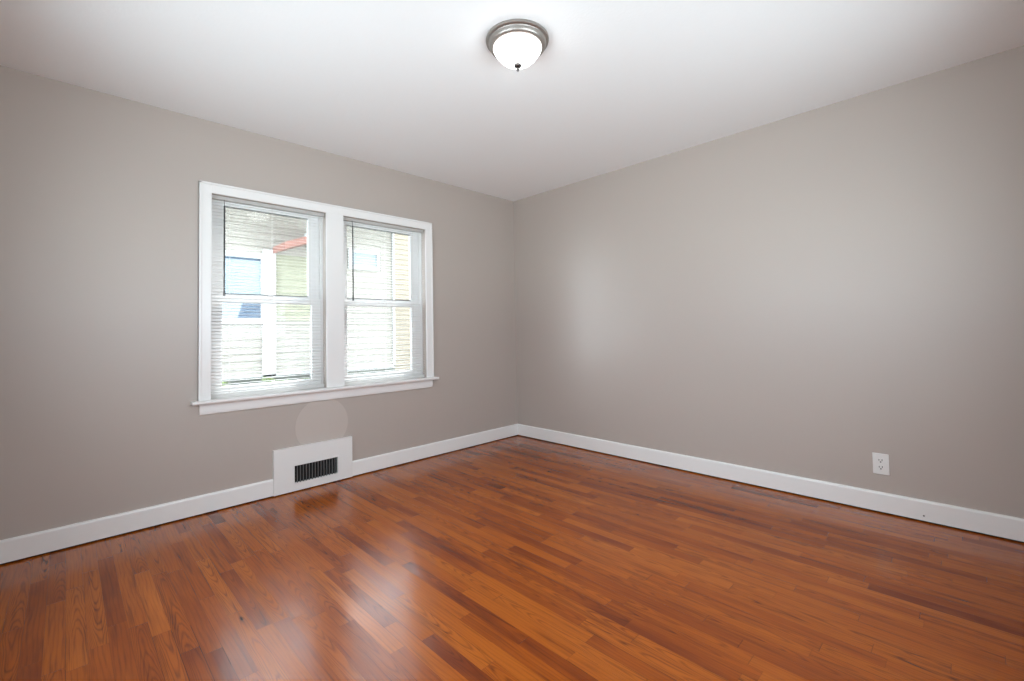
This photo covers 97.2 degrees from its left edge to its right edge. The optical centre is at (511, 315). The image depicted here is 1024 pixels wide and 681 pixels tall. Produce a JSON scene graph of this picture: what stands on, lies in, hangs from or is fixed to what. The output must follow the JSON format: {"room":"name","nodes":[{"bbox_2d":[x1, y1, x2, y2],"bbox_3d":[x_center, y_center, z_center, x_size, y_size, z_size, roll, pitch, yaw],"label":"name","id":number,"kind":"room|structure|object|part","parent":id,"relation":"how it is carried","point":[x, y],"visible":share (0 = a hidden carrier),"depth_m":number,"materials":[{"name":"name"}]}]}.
{"room":"empty bedroom","nodes":[
{"label":"empty bedroom","id":0,"kind":"room"},
{"bbox_2d":[0,65,517,539],"bbox_3d":[-1.360,0.061,3.438,4.100,2.560,0.160,1,-3,-45],"label":"wall","id":1,"kind":"structure","parent":0,"point":[99,191],"depth_m":2.60,"materials":[{"name":"beige paint"}]},
{"bbox_2d":[0,424,517,564],"bbox_3d":[-1.278,1.159,3.339,3.780,0.117,0.016,1,-3,-45],"label":"baseboard","id":2,"kind":"structure","parent":1,"relation":"attached to","point":[21,547],"depth_m":2.66,"materials":[{"name":"white paint"}]},
{"bbox_2d":[211,199,322,393],"bbox_3d":[-1.711,-0.103,3.157,0.718,1.314,0.138,1,-3,-45],"label":"window","id":3,"kind":"structure","parent":1,"relation":"in","point":[316,306],"depth_m":3.12,"materials":[{"name":"white plastic"}]},
{"bbox_3d":[-1.707,-0.422,3.157,0.692,0.656,0.028,1,-3,-45],"label":"sash","id":4,"kind":"part","parent":3,"relation":"part of","materials":[{"name":"white plastic"}]},
{"bbox_3d":[-1.673,0.202,3.113,0.692,0.653,0.028,1,-3,-45],"label":"sash","id":5,"kind":"part","parent":3,"relation":"part of","materials":[{"name":"white plastic"}]},
{"bbox_2d":[211,195,323,397],"bbox_3d":[-1.643,-0.121,3.088,0.710,1.286,0.043,1,-3,-45],"label":"window blind","id":6,"kind":"object","parent":3,"relation":"attached to","point":[215,197],"visible":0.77,"depth_m":3.06,"materials":[{"name":"white plastic"}]},
{"bbox_3d":[-1.636,0.510,3.072,0.706,0.024,0.025,1,-3,-45],"label":"rail","id":7,"kind":"part","parent":6,"relation":"part of","materials":[{"name":"white plastic"}]},
{"bbox_3d":[-1.467,-0.116,3.271,0.001,1.247,0.024,1,-3,-45],"label":"ladder cord","id":8,"kind":"part","parent":6,"relation":"part of","materials":[{"name":"white fabric"}]},
{"bbox_2d":[273,436,352,495],"bbox_3d":[-1.403,1.059,3.211,0.546,0.298,0.029,1,-3,-45],"label":"air vent","id":9,"kind":"object","parent":1,"relation":"in","point":[295,468],"visible":1,"depth_m":3.19,"materials":[{"name":"white metal"}]},
{"bbox_2d":[293,455,338,484],"bbox_3d":[-1.387,1.096,3.208,0.324,0.139,0.005,1,-3,-45],"label":"grille","id":10,"kind":"object","parent":9,"relation":"attached to","point":[308,471],"depth_m":3.21,"materials":[{"name":"black metal"}]},
{"bbox_2d":[191,377,438,415],"bbox_3d":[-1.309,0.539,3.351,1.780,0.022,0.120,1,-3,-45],"label":"trim","id":11,"kind":"structure","parent":1,"relation":"attached to","point":[380,383],"depth_m":3.15,"materials":[{"name":"white paint"}]},
{"bbox_2d":[198,180,433,400],"bbox_3d":[-1.310,-0.149,3.369,1.718,1.355,0.023,1,-3,-45],"label":"trim","id":12,"kind":"structure","parent":1,"relation":"attached to","point":[334,214],"depth_m":3.32,"materials":[{"name":"white paint"}]},
{"bbox_2d":[295,399,347,444],"bbox_3d":[-1.375,0.763,3.273,0.380,0.293,0.002,1,-3,-45],"label":"wall patch","id":13,"kind":"structure","parent":1,"relation":"attached to","point":[318,421],"depth_m":3.27,"materials":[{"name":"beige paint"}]},
{"bbox_2d":[343,220,422,381],"bbox_3d":[-1.101,-0.095,3.760,0.738,1.314,0.138,1,-3,-45],"label":"window","id":14,"kind":"structure","parent":1,"relation":"in","point":[396,303],"depth_m":3.90,"materials":[{"name":"white plastic"}]},
{"bbox_3d":[-1.097,-0.413,3.760,0.712,0.656,0.028,1,-3,-45],"label":"sash","id":15,"kind":"part","parent":14,"relation":"part of","materials":[{"name":"white plastic"}]},
{"bbox_3d":[-1.062,0.211,3.716,0.712,0.653,0.028,1,-3,-45],"label":"sash","id":16,"kind":"part","parent":14,"relation":"part of","materials":[{"name":"white plastic"}]},
{"bbox_2d":[343,217,424,384],"bbox_3d":[-1.033,-0.112,3.691,0.730,1.286,0.043,1,-3,-45],"label":"window blind","id":17,"kind":"object","parent":14,"relation":"attached to","point":[344,218],"visible":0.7,"depth_m":3.66,"materials":[{"name":"white plastic"}]},
{"bbox_3d":[-1.222,-0.112,3.514,0.001,1.247,0.024,1,-3,-45],"label":"ladder cord","id":18,"kind":"part","parent":17,"relation":"part of","materials":[{"name":"white fabric"}]},
{"bbox_3d":[-1.026,0.519,3.675,0.726,0.024,0.025,1,-3,-45],"label":"rail","id":19,"kind":"part","parent":17,"relation":"part of","materials":[{"name":"white plastic"}]},
{"bbox_3d":[-1.037,-0.110,3.696,0.001,1.247,0.024,1,-3,-45],"label":"ladder cord","id":20,"kind":"part","parent":17,"relation":"part of","materials":[{"name":"white fabric"}]},
{"bbox_3d":[-0.856,-0.107,3.876,0.001,1.247,0.024,1,-3,-45],"label":"ladder cord","id":21,"kind":"part","parent":17,"relation":"part of","materials":[{"name":"white fabric"}]},
{"bbox_2d":[0,435,1023,680],"bbox_3d":[0.047,1.209,1.998,3.780,0.120,3.780,1,-3,-45],"label":"floor","id":22,"kind":"structure","parent":0,"point":[514,558],"depth_m":1.89,"materials":[{"name":"brown wood"}]},
{"bbox_2d":[0,0,1023,201],"bbox_3d":[0.000,-1.350,2.083,4.100,0.120,4.100,1,-3,-45],"label":"ceiling","id":23,"kind":"structure","parent":0,"point":[414,87],"depth_m":2.30,"materials":[{"name":"white paint"}]},
{"bbox_2d":[486,19,548,71],"bbox_3d":[0.026,-1.214,2.108,0.295,0.149,0.295,1,-3,-45],"label":"ceiling light","id":24,"kind":"object","parent":23,"relation":"attached to","point":[516,43],"visible":1,"depth_m":2.03,"materials":[{"name":"white glass"}]},
{"bbox_3d":[0.026,-1.212,2.108,0.225,0.082,0.225,1,-3,-45],"label":"lamp shade","id":25,"kind":"part","parent":24,"relation":"part of","materials":[{"name":"white glass"}]},
{"bbox_2d":[514,45,1023,518],"bbox_3d":[1.482,0.007,3.367,0.160,2.560,3.940,1,-3,-45],"label":"wall","id":26,"kind":"structure","parent":0,"point":[811,294],"depth_m":2.84,"materials":[{"name":"beige paint"}]},
{"bbox_2d":[518,424,1023,542],"bbox_3d":[1.383,1.109,3.325,0.017,0.117,3.778,1,-3,-45],"label":"baseboard","id":27,"kind":"structure","parent":26,"relation":"attached to","point":[977,521],"depth_m":2.81,"materials":[{"name":"white paint"}]},
{"bbox_2d":[872,452,889,475],"bbox_3d":[2.118,0.852,2.591,0.009,0.119,0.074,1,-3,-45],"label":"wall outlet","id":28,"kind":"object","parent":26,"relation":"attached to","point":[880,461],"visible":1,"depth_m":2.59,"materials":[{"name":"white plastic"}]},
{"label":"outside","id":29,"kind":"structure","parent":0,"visible":0},
{"bbox_3d":[-3.105,2.222,15.680,29.000,0.120,19.840,1,-3,-45],"label":"ground","id":30,"kind":"structure","parent":29,"visible":0},
{"bbox_2d":[222,377,308,385],"bbox_3d":[-3.459,1.364,6.418,1.725,0.994,0.402,1,-3,-45],"label":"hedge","id":31,"kind":"object","parent":30,"relation":"on","point":[264,378],"visible":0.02,"depth_m":6.39,"materials":[{"name":"green plant"}]},
{"bbox_2d":[222,207,395,384],"bbox_3d":[-5.529,-0.372,6.578,7.300,4.550,3.550,1,-3,-45],"label":"neighbor house","id":32,"kind":"structure","parent":30,"relation":"on","point":[261,313],"depth_m":6.85,"materials":[{"name":"beige"}]},
{"bbox_3d":[-3.942,-0.097,6.427,0.650,0.270,0.008,1,-3,-45],"label":"pane","id":33,"kind":"part","parent":32,"relation":"part of","materials":[{"name":"white glass"}]},
{"bbox_3d":[-3.950,-0.566,6.443,0.650,0.550,0.008,1,-3,-45],"label":"pane","id":34,"kind":"part","parent":32,"relation":"part of","materials":[{"name":"white glass"}]},
{"bbox_3d":[-3.950,-0.820,6.446,0.650,0.018,0.009,1,-3,-45],"label":"shade pull","id":35,"kind":"part","parent":32,"relation":"part of","materials":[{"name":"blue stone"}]},
{"bbox_3d":[-3.813,-0.095,6.546,0.300,0.270,0.005,1,-3,-45],"label":"dark glass","id":36,"kind":"part","parent":32,"relation":"part of","materials":[{"name":"blue glass"}]},
{"bbox_3d":[-2.570,-0.961,7.829,0.455,0.220,0.008,1,-3,-45],"label":"pane","id":37,"kind":"part","parent":32,"relation":"part of","materials":[{"name":"white glass"}]},
{"bbox_2d":[394,233,410,370],"bbox_3d":[-1.702,-0.397,11.740,5.400,4.800,2.800,1,-3,-45],"label":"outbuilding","id":38,"kind":"structure","parent":30,"relation":"on","point":[405,268],"depth_m":9.44,"materials":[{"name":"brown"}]}
]}

